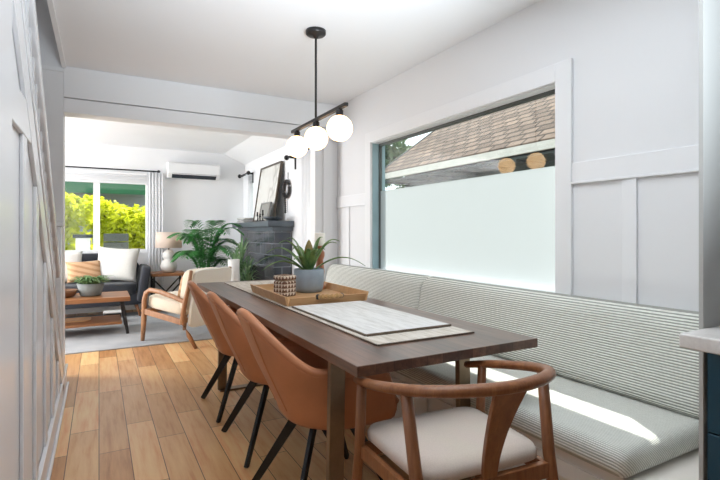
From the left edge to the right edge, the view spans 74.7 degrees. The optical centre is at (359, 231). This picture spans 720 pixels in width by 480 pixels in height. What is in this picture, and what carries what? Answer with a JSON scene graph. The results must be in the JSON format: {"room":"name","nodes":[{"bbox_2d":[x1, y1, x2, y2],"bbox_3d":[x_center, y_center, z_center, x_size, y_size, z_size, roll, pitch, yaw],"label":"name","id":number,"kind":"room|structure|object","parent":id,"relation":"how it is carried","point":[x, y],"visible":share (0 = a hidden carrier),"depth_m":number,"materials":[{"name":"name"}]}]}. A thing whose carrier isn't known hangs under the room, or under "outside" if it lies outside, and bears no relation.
{"room":"dining room","nodes":[
{"label":"dining room","id":0,"kind":"room"},
{"bbox_2d":[12,32,55,479],"bbox_3d":[-0.572,-0.060,0.455,0.090,2.521,7.350,0,0,-29],"label":"wall","id":1,"kind":"structure","parent":0,"point":[15,134],"depth_m":1.80,"materials":[{"name":"white paint"}]},
{"bbox_2d":[0,0,11,479],"bbox_3d":[-0.283,-0.050,0.058,0.030,2.500,2.775,0,0,-29],"label":"trim","id":2,"kind":"structure","parent":1,"relation":"attached to","point":[5,5],"depth_m":1.18,"materials":[{"name":"white paint"}]},
{"bbox_2d":[12,0,63,479],"bbox_3d":[-0.436,-0.056,0.319,0.016,2.488,6.980,0,0,-29],"label":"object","id":3,"kind":"structure","parent":1,"relation":"attached to","point":[23,122],"depth_m":1.72,"materials":[{"name":"white paint"}]},
{"bbox_2d":[38,363,68,479],"bbox_3d":[-0.522,1.116,0.489,0.030,0.168,7.360,0,0,-29],"label":"baseboard","id":4,"kind":"structure","parent":1,"relation":"attached to","point":[48,454],"depth_m":2.58,"materials":[{"name":"white paint"}]},
{"bbox_2d":[47,0,65,67],"bbox_3d":[-1.282,-1.312,1.816,0.028,0.016,4.420,0,0,-29],"label":"trim","id":5,"kind":"structure","parent":1,"relation":"attached to","point":[50,2],"depth_m":3.06,"materials":[{"name":"white paint"}]},
{"bbox_2d":[35,0,64,365],"bbox_3d":[-2.820,-0.900,3.605,0.953,4.200,0.200,0,0,-29],"label":"wall","id":6,"kind":"structure","parent":0,"point":[52,80],"depth_m":3.72,"materials":[{"name":"white paint"}]},
{"bbox_2d":[41,65,62,71],"bbox_3d":[-2.768,-1.285,3.511,0.953,0.030,0.015,0,0,-29],"label":"trim","id":7,"kind":"structure","parent":6,"relation":"attached to","point":[46,67],"depth_m":3.70,"materials":[{"name":"white paint"}]},
{"bbox_2d":[63,66,336,140],"bbox_3d":[-1.328,-1.137,4.419,2.447,0.365,0.180,0,0,-29],"label":"beam","id":8,"kind":"structure","parent":6,"relation":"attached to","point":[88,94],"depth_m":4.19,"materials":[{"name":"white paint"}]},
{"bbox_2d":[77,282,104,296],"bbox_3d":[-3.181,0.677,5.577,0.290,0.150,0.290,0,0,-29],"label":"pot","id":9,"kind":"object","parent":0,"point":[86,289],"depth_m":5.48,"materials":[{"name":"ceramic"}]},
{"bbox_2d":[65,141,244,291],"bbox_3d":[-4.347,-0.060,6.932,5.300,2.520,0.140,0,0,-29],"label":"wall","id":10,"kind":"structure","parent":0,"point":[184,199],"depth_m":7.67,"materials":[{"name":"white paint"}]},
{"bbox_2d":[65,303,141,313],"bbox_3d":[-4.292,1.140,6.874,5.240,0.120,0.015,0,0,-29],"label":"baseboard","id":11,"kind":"structure","parent":10,"relation":"attached to","point":[127,307],"depth_m":7.07,"materials":[{"name":"white paint"}]},
{"bbox_2d":[65,179,146,253],"bbox_3d":[-4.088,-0.250,7.047,1.665,1.160,0.150,0,0,-29],"label":"window","id":12,"kind":"structure","parent":10,"relation":"in","point":[96,186],"depth_m":7.09,"materials":[{"name":"white paint"}]},
{"bbox_2d":[65,169,146,184],"bbox_3d":[-4.046,-0.823,6.971,1.705,0.174,0.038,0,0,-29],"label":"window shade","id":13,"kind":"object","parent":12,"relation":"attached to","point":[71,175],"visible":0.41,"depth_m":7.08,"materials":[{"name":"white fabric"}]},
{"bbox_2d":[65,166,159,172],"bbox_3d":[-4.086,-0.945,6.924,2.134,0.048,0.122,0,0,-29],"label":"curtain rod","id":14,"kind":"object","parent":10,"relation":"attached to","point":[158,171],"visible":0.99,"depth_m":7.08,"materials":[{"name":"black metal"}]},
{"bbox_2d":[147,172,163,307],"bbox_3d":[-3.190,0.128,7.360,0.234,2.105,0.038,0,0,-29],"label":"curtain","id":15,"kind":"object","parent":14,"relation":"hanging from","point":[155,185],"visible":0.65,"depth_m":7.36,"materials":[{"name":"white fabric"}]},
{"bbox_2d":[167,162,219,180],"bbox_3d":[-2.691,-0.981,7.646,0.800,0.249,0.213,0,0,-29],"label":"air conditioner","id":16,"kind":"object","parent":10,"relation":"attached to","point":[176,170],"visible":1,"depth_m":7.57,"materials":[{"name":"white plastic"}]},
{"bbox_2d":[172,173,216,179],"bbox_3d":[-2.662,-0.891,7.593,0.680,0.070,0.074,0,0,-29],"label":"vent","id":17,"kind":"object","parent":16,"relation":"attached to","point":[205,176],"depth_m":7.60,"materials":[{"name":"black plastic"}]},
{"bbox_2d":[51,309,408,479],"bbox_3d":[-1.523,1.260,2.083,5.550,0.120,11.320,0,0,-29],"label":"floor","id":18,"kind":"structure","parent":0,"point":[136,413],"depth_m":2.91,"materials":[{"name":"brown wood"}]},
{"bbox_2d":[65,311,212,354],"bbox_3d":[-3.459,1.194,5.614,4.180,0.012,2.327,0,0,-29],"label":"rug","id":19,"kind":"object","parent":18,"relation":"on","point":[158,331],"visible":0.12,"depth_m":5.42,"materials":[{"name":"grey carpet"}]},
{"bbox_2d":[65,291,129,333],"bbox_3d":[-3.414,0.972,5.460,1.330,0.438,0.640,0,0,-29],"label":"coffee table","id":20,"kind":"object","parent":19,"relation":"on","point":[114,296],"visible":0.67,"depth_m":5.46,"materials":[{"name":"brown wood"}]},
{"bbox_2d":[65,289,77,297],"bbox_3d":[-3.390,0.710,5.439,0.240,0.085,0.238,0,0,-29],"label":"bowl","id":21,"kind":"object","parent":20,"relation":"on","point":[68,292],"visible":0.59,"depth_m":5.40,"materials":[{"name":"brown wood"}]},
{"bbox_2d":[65,317,90,322],"bbox_3d":[-3.434,1.036,5.529,0.500,0.012,0.300,0,0,-29],"label":"serving board","id":22,"kind":"object","parent":20,"relation":"on","point":[77,319],"visible":0.56,"depth_m":5.56,"materials":[{"name":"brown wood"}]},
{"bbox_2d":[66,275,111,296],"bbox_3d":[-3.168,0.636,5.574,0.545,0.233,0.510,0,0,-29],"label":"potted fern","id":23,"kind":"object","parent":20,"relation":"on","point":[88,286],"visible":1,"depth_m":5.48,"materials":[{"name":"concrete"}]},
{"bbox_2d":[65,314,121,328],"bbox_3d":[-3.424,1.058,5.454,1.185,0.030,0.540,0,0,-29],"label":"shelf","id":24,"kind":"object","parent":20,"relation":"attached to","point":[108,319],"depth_m":5.46,"materials":[{"name":"brown wood"}]},
{"bbox_2d":[103,310,121,315],"bbox_3d":[-3.252,1.114,6.201,0.210,0.148,0.190,0,0,-29],"label":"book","id":25,"kind":"object","parent":24,"relation":"on","point":[109,312],"visible":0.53,"depth_m":6.15,"materials":[{"name":"white paper"}]},
{"bbox_2d":[65,253,150,315],"bbox_3d":[-4.157,0.747,6.443,2.341,0.879,0.780,0,0,-29],"label":"sofa","id":26,"kind":"object","parent":19,"relation":"on","point":[136,289],"visible":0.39,"depth_m":6.60,"materials":[{"name":"grey fabric"}]},
{"bbox_2d":[65,251,82,281],"bbox_3d":[-4.026,0.480,6.413,0.460,0.423,0.206,0,0,-36],"label":"pillow","id":27,"kind":"object","parent":26,"relation":"on","point":[75,256],"visible":0.19,"depth_m":6.44,"materials":[{"name":"white fabric"}]},
{"bbox_2d":[65,260,100,282],"bbox_3d":[-3.759,0.535,6.446,0.450,0.298,0.175,0,0,-35],"label":"pillow","id":28,"kind":"object","parent":26,"relation":"on","point":[92,268],"visible":0.84,"depth_m":6.38,"materials":[{"name":"orange fabric"}]},
{"bbox_2d":[65,253,116,282],"bbox_3d":[-3.825,0.542,6.866,0.990,0.469,0.235,0,0,-29],"label":"cushion","id":29,"kind":"object","parent":26,"relation":"on","point":[85,256],"depth_m":6.76,"materials":[{"name":"fabric"}]},
{"bbox_2d":[65,280,136,294],"bbox_3d":[-3.678,0.794,6.599,0.990,0.175,0.570,0,0,-29],"label":"seat cushion","id":30,"kind":"object","parent":26,"relation":"on","point":[114,285],"depth_m":6.50,"materials":[{"name":"grey fabric"}]},
{"bbox_2d":[98,246,140,281],"bbox_3d":[-3.432,0.455,6.672,0.586,0.509,0.240,0,0,-14],"label":"pillow","id":31,"kind":"object","parent":26,"relation":"on","point":[121,264],"visible":0.96,"depth_m":6.61,"materials":[{"name":"white fabric"}]},
{"bbox_2d":[150,270,184,307],"bbox_3d":[-2.890,0.895,7.086,0.470,0.586,0.470,0,0,-29],"label":"side table","id":32,"kind":"object","parent":19,"relation":"on","point":[179,273],"visible":0.41,"depth_m":6.96,"materials":[{"name":"brown wood"}]},
{"bbox_2d":[155,232,181,271],"bbox_3d":[-2.867,0.301,7.076,0.373,0.600,0.373,0,0,-29],"label":"table lamp","id":33,"kind":"object","parent":32,"relation":"on","point":[161,241],"visible":0.96,"depth_m":6.97,"materials":[{"name":"white ceramic"}]},
{"bbox_2d":[167,220,243,267],"bbox_3d":[-2.185,0.504,6.798,1.000,1.367,1.004,0,0,1],"label":"potted palm","id":34,"kind":"object","parent":19,"relation":"on","point":[191,237],"visible":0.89,"depth_m":6.71,"materials":[{"name":"plant"}]},
{"bbox_2d":[228,259,239,280],"bbox_3d":[-1.579,0.765,5.903,0.200,0.845,0.200,0,0,-29],"label":"floor vase","id":35,"kind":"object","parent":19,"relation":"on","point":[234,263],"visible":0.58,"depth_m":5.84,"materials":[{"name":"white ceramic"}]},
{"bbox_2d":[221,237,258,280],"bbox_3d":[-1.514,0.623,6.109,0.684,1.128,0.568,0,0,-17],"label":"dracaena","id":36,"kind":"object","parent":19,"relation":"on","point":[239,253],"visible":0.34,"depth_m":6.09,"materials":[{"name":"plant"}]},
{"bbox_2d":[141,266,231,348],"bbox_3d":[-1.911,0.801,5.291,0.795,0.818,0.668,0,0,24],"label":"lounge armchair","id":37,"kind":"object","parent":18,"relation":"on","point":[184,305],"visible":0.7,"depth_m":5.03,"materials":[{"name":"beige fabric"}]},
{"bbox_2d":[149,291,188,314],"bbox_3d":[-1.999,0.790,5.330,0.563,0.196,0.550,0,0,24],"label":"seat cushion","id":38,"kind":"object","parent":37,"relation":"on","point":[158,302],"depth_m":5.09,"materials":[{"name":"fabric"}]},
{"bbox_2d":[177,276,182,296],"bbox_3d":[-1.867,0.595,5.271,0.142,0.248,0.400,0,0,24],"label":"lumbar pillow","id":39,"kind":"object","parent":37,"relation":"on","point":[179,290],"visible":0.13,"depth_m":5.11,"materials":[{"name":"beige fabric"}]},
{"bbox_2d":[179,267,216,311],"bbox_3d":[-1.734,0.630,5.212,0.200,0.465,0.550,0,0,24],"label":"cushion","id":40,"kind":"object","parent":37,"relation":"on","point":[191,306],"depth_m":4.96,"materials":[{"name":"fabric"}]},
{"bbox_2d":[187,280,237,422],"bbox_3d":[-0.851,0.765,3.277,0.655,0.885,0.605,0,0,-29],"label":"leather chair","id":41,"kind":"object","parent":18,"relation":"on","point":[200,298],"visible":0.28,"depth_m":3.08,"materials":[{"name":"brown leather"}]},
{"bbox_2d":[232,221,293,279],"bbox_3d":[-1.435,0.529,6.777,0.348,1.342,1.810,0,0,-29],"label":"fireplace","id":42,"kind":"object","parent":18,"relation":"on","point":[265,236],"visible":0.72,"depth_m":6.22,"materials":[{"name":"grey brick"}]},
{"bbox_2d":[232,221,293,227],"bbox_3d":[-1.435,-0.104,6.777,0.348,0.075,1.810,0,0,-29],"label":"mantel shelf","id":43,"kind":"object","parent":42,"relation":"attached to","point":[258,224],"depth_m":6.06,"materials":[{"name":"grey stone"}]},
{"bbox_2d":[258,202,271,220],"bbox_3d":[-1.305,-0.275,6.466,0.083,0.261,0.400,0,0,-29],"label":"picture frame","id":44,"kind":"object","parent":42,"relation":"on","point":[266,206],"visible":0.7,"depth_m":6.43,"materials":[{"name":"grey paper"}]},
{"bbox_2d":[259,204,268,219],"bbox_3d":[-1.302,-0.275,6.468,0.058,0.218,0.360,0,0,-29],"label":"print","id":45,"kind":"object","parent":44,"relation":"attached to","point":[265,207],"depth_m":6.46,"materials":[{"name":"grey paper"}]},
{"bbox_2d":[253,161,282,221],"bbox_3d":[-1.324,-0.553,6.741,0.156,0.816,0.920,0,0,-29],"label":"picture frame","id":46,"kind":"object","parent":42,"relation":"on","point":[270,176],"visible":0.69,"depth_m":6.69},
{"bbox_2d":[263,217,281,220],"bbox_3d":[-1.141,-0.170,6.134,0.260,0.055,0.260,0,0,-29],"label":"dish","id":47,"kind":"object","parent":42,"relation":"on","point":[266,218],"visible":0.81,"depth_m":6.06,"materials":[{"name":"grey stone"}]},
{"bbox_2d":[206,291,326,467],"bbox_3d":[-0.536,0.765,2.709,0.655,0.885,0.605,0,0,-29],"label":"leather chair","id":48,"kind":"object","parent":18,"relation":"on","point":[228,321],"visible":0.42,"depth_m":2.51,"materials":[{"name":"brown leather"}]},
{"bbox_2d":[236,308,398,479],"bbox_3d":[-0.222,0.765,2.140,0.655,0.885,0.605,0,0,-29],"label":"leather chair","id":49,"kind":"object","parent":18,"relation":"on","point":[296,377],"visible":0.68,"depth_m":1.94,"materials":[{"name":"orange leather"}]},
{"bbox_2d":[197,279,537,479],"bbox_3d":[-0.342,0.825,3.079,0.872,0.750,2.950,0,0,-29],"label":"dining table","id":50,"kind":"object","parent":18,"relation":"on","point":[343,352],"visible":0.63,"depth_m":1.91,"materials":[{"name":"brown wood"}]},
{"bbox_2d":[225,280,473,345],"bbox_3d":[-0.342,0.447,3.120,0.503,0.006,2.609,0,0,-29],"label":"table runner","id":51,"kind":"object","parent":50,"relation":"on","point":[395,338],"visible":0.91,"depth_m":2.09,"materials":[{"name":"beige fabric"}]},
{"bbox_2d":[250,281,368,306],"bbox_3d":[-0.378,0.410,3.276,0.570,0.068,0.925,0,0,-28],"label":"serving tray","id":52,"kind":"object","parent":51,"relation":"on","point":[333,293],"visible":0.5,"depth_m":3.04,"materials":[{"name":"brown wood"}]},
{"bbox_2d":[273,274,295,296],"bbox_3d":[-0.508,0.360,3.193,0.116,0.142,0.116,0,0,37],"label":"woven box","id":53,"kind":"object","parent":52,"relation":"on","point":[284,284],"visible":0.91,"depth_m":3.15,"materials":[{"name":"beige wicker"}]},
{"bbox_2d":[255,237,364,292],"bbox_3d":[-0.384,0.233,3.462,0.740,0.396,0.494,0,0,-29],"label":"bromeliad","id":54,"kind":"object","parent":52,"relation":"on","point":[309,279],"visible":0.99,"depth_m":3.35,"materials":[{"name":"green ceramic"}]},
{"bbox_2d":[294,268,323,292],"bbox_3d":[-0.370,0.348,3.418,0.218,0.167,0.218,0,0,-29],"label":"pot","id":55,"kind":"object","parent":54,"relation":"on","point":[308,280],"depth_m":3.33,"materials":[{"name":"grey ceramic"}]},
{"bbox_2d":[316,246,325,288],"bbox_3d":[-0.306,0.268,3.602,0.086,0.327,0.086,0,0,-29],"label":"candle holder","id":56,"kind":"object","parent":52,"relation":"on","point":[321,257],"visible":0.34,"depth_m":3.58,"materials":[{"name":"ceramic"}]},
{"bbox_2d":[315,231,324,245],"bbox_3d":[-0.306,0.049,3.602,0.082,0.110,0.082,0,0,-29],"label":"candle","id":57,"kind":"object","parent":56,"relation":"on","point":[317,235],"visible":0.83,"depth_m":3.57,"materials":[{"name":"white wax"}]},
{"bbox_2d":[292,301,450,336],"bbox_3d":[0.014,0.439,2.497,0.463,0.010,0.884,0,0,-29],"label":"serving board","id":58,"kind":"object","parent":51,"relation":"on","point":[363,318],"visible":1,"depth_m":2.37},
{"bbox_2d":[352,360,558,479],"bbox_3d":[0.328,0.812,1.584,0.606,0.782,0.574,0,0,-24],"label":"wooden armchair","id":59,"kind":"object","parent":18,"relation":"on","point":[457,443],"visible":0.98,"depth_m":1.50,"materials":[{"name":"brown wood"}]},
{"bbox_2d":[390,372,698,479],"bbox_3d":[0.366,1.012,3.183,0.675,0.375,3.693,0,0,-29],"label":"bench base","id":60,"kind":"object","parent":18,"relation":"on","point":[685,466],"visible":0.05,"depth_m":1.73,"materials":[{"name":"white paint"}]},
{"bbox_2d":[394,361,454,384],"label":"seat cushion","id":61,"kind":"object","parent":60,"relation":"on","point":[443,373],"depth_m":2.48,"materials":[{"name":"fabric"}]},
{"bbox_2d":[325,264,429,308],"bbox_3d":[0.072,0.524,4.197,0.202,0.393,1.625,0,0,-29],"label":"cushion","id":62,"kind":"object","parent":61,"relation":"on","point":[400,288],"visible":0.48,"depth_m":3.90,"materials":[{"name":"fabric"}]},
{"bbox_2d":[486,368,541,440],"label":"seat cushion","id":63,"kind":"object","parent":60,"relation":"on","point":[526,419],"depth_m":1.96,"materials":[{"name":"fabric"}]},
{"bbox_2d":[418,276,698,418],"bbox_3d":[0.966,0.524,2.581,0.202,0.393,2.058,0,0,-29],"label":"cushion","id":64,"kind":"object","parent":63,"relation":"on","point":[632,350],"visible":0.68,"depth_m":2.21,"materials":[{"name":"fabric"}]},
{"bbox_2d":[549,375,698,477],"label":"seat cushion","id":65,"kind":"object","parent":60,"relation":"on","point":[618,435],"depth_m":1.74,"materials":[{"name":"fabric"}]},
{"bbox_2d":[708,353,719,479],"bbox_3d":[1.624,0.767,0.981,0.588,0.865,1.344,0,0,-29],"label":"base cabinet","id":66,"kind":"object","parent":18,"relation":"on","point":[713,359],"visible":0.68,"depth_m":1.41,"materials":[{"name":"blue wood"}]},
{"bbox_2d":[679,326,719,354],"bbox_3d":[1.561,0.311,0.946,0.732,0.042,1.345,0,0,-29],"label":"countertop","id":67,"kind":"structure","parent":66,"relation":"on","point":[707,340],"depth_m":1.32,"materials":[{"name":"stone"}]},
{"bbox_3d":[-1.938,0.030,1.960,0.825,2.340,2.845,0,0,-29],"label":"stairs","id":68,"kind":"structure","parent":18,"relation":"on","visible":0},
{"bbox_2d":[20,0,64,374],"bbox_3d":[-1.520,-0.443,2.173,0.127,3.286,2.955,0,0,-29],"label":"stair railing","id":69,"kind":"object","parent":68,"relation":"attached to","point":[28,7],"visible":0.29,"depth_m":2.40,"materials":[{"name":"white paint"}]},
{"bbox_2d":[224,135,288,164],"bbox_3d":[-1.305,-1.240,6.535,0.360,0.160,3.500,0,0,-29],"label":"ceiling","id":70,"kind":"structure","parent":0,"point":[252,148],"depth_m":6.98,"materials":[{"name":"white paint"}]},
{"bbox_2d":[53,0,539,153],"bbox_3d":[-1.523,-1.380,2.083,5.550,0.120,11.320,0,0,-29],"label":"ceiling","id":71,"kind":"structure","parent":0,"point":[263,47],"depth_m":3.32,"materials":[{"name":"white paint"}]},
{"bbox_2d":[286,26,352,156],"bbox_3d":[-0.287,-0.928,3.092,0.154,0.784,0.870,0,0,-29],"label":"pendant lamp","id":72,"kind":"object","parent":71,"relation":"hanging from","point":[339,127],"visible":1,"depth_m":3.04,"materials":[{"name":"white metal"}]},
{"bbox_2d":[286,131,307,156],"bbox_3d":[-0.452,-0.630,3.390,0.154,0.189,0.154,0,0,-29],"label":"globe shade","id":73,"kind":"object","parent":72,"relation":"attached to","point":[296,146],"depth_m":3.34,"materials":[{"name":"white glass"}]},
{"bbox_2d":[304,121,327,149],"bbox_3d":[-0.287,-0.630,3.092,0.154,0.189,0.154,0,0,-29],"label":"globe shade","id":74,"kind":"object","parent":72,"relation":"attached to","point":[316,138],"depth_m":3.04,"materials":[{"name":"white glass"}]},
{"bbox_2d":[327,109,352,141],"bbox_3d":[-0.120,-0.630,2.790,0.154,0.189,0.154,0,0,-29],"label":"globe shade","id":75,"kind":"object","parent":72,"relation":"attached to","point":[339,128],"depth_m":2.74,"materials":[{"name":"white glass"}]},
{"bbox_2d":[245,0,698,311],"bbox_3d":[0.748,-0.060,3.339,0.140,2.520,11.320,0,0,-29],"label":"wall","id":76,"kind":"structure","parent":0,"point":[636,62],"depth_m":2.36,"materials":[{"name":"white paint"}]},
{"bbox_2d":[238,171,253,182],"bbox_3d":[-1.893,-0.892,7.832,0.134,0.184,0.604,0,0,-29],"label":"curtain rod","id":77,"kind":"object","parent":76,"relation":"attached to","point":[247,172],"visible":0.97,"depth_m":7.68,"materials":[{"name":"black metal"}]},
{"bbox_2d":[243,175,248,217],"bbox_3d":[-1.880,0.125,7.771,0.031,2.110,0.303,0,0,-29],"label":"curtain","id":78,"kind":"object","parent":77,"relation":"hanging from","point":[245,178],"visible":0.32,"depth_m":7.77,"materials":[{"name":"white fabric"}]},
{"bbox_2d":[249,181,252,217],"bbox_3d":[-1.770,-0.325,7.912,0.080,1.050,0.400,0,0,-29],"label":"window","id":79,"kind":"structure","parent":76,"relation":"in","point":[250,183],"depth_m":8.05,"materials":[{"name":"white glass"}]},
{"bbox_2d":[282,179,290,212],"bbox_3d":[-0.972,-0.519,6.250,0.051,0.543,0.252,0,0,-29],"label":"garland","id":80,"kind":"object","parent":76,"relation":"attached to","point":[287,181],"visible":1,"depth_m":6.25,"materials":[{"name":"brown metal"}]},
{"bbox_2d":[284,148,309,168],"bbox_3d":[-0.659,-0.892,5.600,0.134,0.184,1.104,0,0,-29],"label":"curtain rod","id":81,"kind":"object","parent":76,"relation":"attached to","point":[286,157],"visible":0.5,"depth_m":6.01,"materials":[{"name":"black metal"}]},
{"bbox_2d":[300,151,309,267],"bbox_3d":[-0.554,0.125,5.373,0.035,2.110,0.663,0,0,-29],"label":"curtain","id":82,"kind":"object","parent":81,"relation":"hanging from","point":[305,159],"visible":0.19,"depth_m":5.50,"materials":[{"name":"white fabric"}]},
{"bbox_2d":[310,140,336,280],"bbox_3d":[-0.377,0.122,4.965,0.255,2.155,0.145,0,0,-29],"label":"trim","id":83,"kind":"structure","parent":76,"relation":"attached to","point":[323,162],"depth_m":4.90,"materials":[{"name":"white paint"}]},
{"bbox_2d":[372,83,554,292],"bbox_3d":[0.649,-0.223,3.486,0.170,1.195,2.030,0,0,-29],"label":"window","id":84,"kind":"structure","parent":76,"relation":"in","point":[497,229],"depth_m":3.31,"materials":[{"name":"white glass"}]},
{"bbox_2d":[365,58,572,294],"bbox_3d":[0.588,-0.210,3.463,0.020,1.420,2.208,0,0,-29],"label":"trim","id":85,"kind":"structure","parent":76,"relation":"attached to","point":[561,73],"depth_m":2.58,"materials":[{"name":"white paint"}]},
{"bbox_2d":[336,145,698,303],"bbox_3d":[0.650,0.268,3.348,0.022,1.265,3.710,0,0,-29],"label":"trim","id":86,"kind":"structure","parent":76,"relation":"attached to","point":[626,168],"depth_m":2.23,"materials":[{"name":"white paint"}]},
{"bbox_2d":[699,0,719,479],"bbox_3d":[1.298,-0.060,1.577,0.603,2.520,0.012,0,0,-29],"label":"wall","id":87,"kind":"structure","parent":0,"point":[709,10],"depth_m":1.44,"materials":[{"name":"grey paint"}]},
{"label":"outside","id":88,"kind":"structure","parent":0,"visible":0},
{"bbox_3d":[-0.464,1.875,11.171,70.000,0.150,70.000,0,0,-29],"label":"ground","id":89,"kind":"structure","parent":88,"visible":0},
{"bbox_2d":[65,192,92,249],"bbox_3d":[-6.453,0.383,9.232,2.421,2.844,1.658,0,0,-29],"label":"leafy tree","id":90,"kind":"object","parent":89,"relation":"on","point":[73,215],"visible":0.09,"depth_m":9.49,"materials":[{"name":"green plant"}]},
{"bbox_2d":[65,181,144,249],"bbox_3d":[-9.031,-0.600,15.918,10.600,4.800,5.400,0,0,-29],"label":"house","id":91,"kind":"structure","parent":89,"relation":"on","point":[127,194],"depth_m":14.09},
{"bbox_2d":[81,195,144,248],"bbox_3d":[-5.436,0.449,11.329,2.374,2.712,1.459,0,0,-21],"label":"leafy tree","id":92,"kind":"object","parent":89,"relation":"on","point":[131,221],"visible":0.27,"depth_m":10.95,"materials":[{"name":"green plant"}]},
{"bbox_2d":[385,139,412,188],"bbox_3d":[0.304,-1.074,15.054,4.445,5.759,2.329,0,0,-29],"label":"tree","id":93,"kind":"object","parent":89,"relation":"on","point":[392,152],"visible":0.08,"depth_m":14.67,"materials":[{"name":"green plant"}]},
{"bbox_2d":[385,94,554,187],"bbox_3d":[7.239,-1.158,5.683,8.230,5.916,13.740,0,0,-29],"label":"house","id":94,"kind":"structure","parent":89,"relation":"on","point":[521,137],"depth_m":7.73,"materials":[{"name":"brown"}]},
{"bbox_3d":[-4.817,1.550,7.884,5.400,0.500,1.940,0,0,-29],"label":"floor","id":95,"kind":"structure","parent":89,"relation":"on","visible":0},
{"bbox_2d":[73,234,92,249],"bbox_3d":[-4.658,0.670,7.937,0.290,1.260,0.290,0,0,-29],"label":"pillar","id":96,"kind":"structure","parent":95,"relation":"on","point":[82,241],"depth_m":7.84,"materials":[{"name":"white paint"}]},
{"bbox_2d":[103,234,128,248],"bbox_3d":[-4.458,0.660,8.619,0.400,1.260,0.300,0,0,-29],"label":"planter","id":97,"kind":"object","parent":95,"relation":"on","point":[107,238],"visible":0.2,"depth_m":8.50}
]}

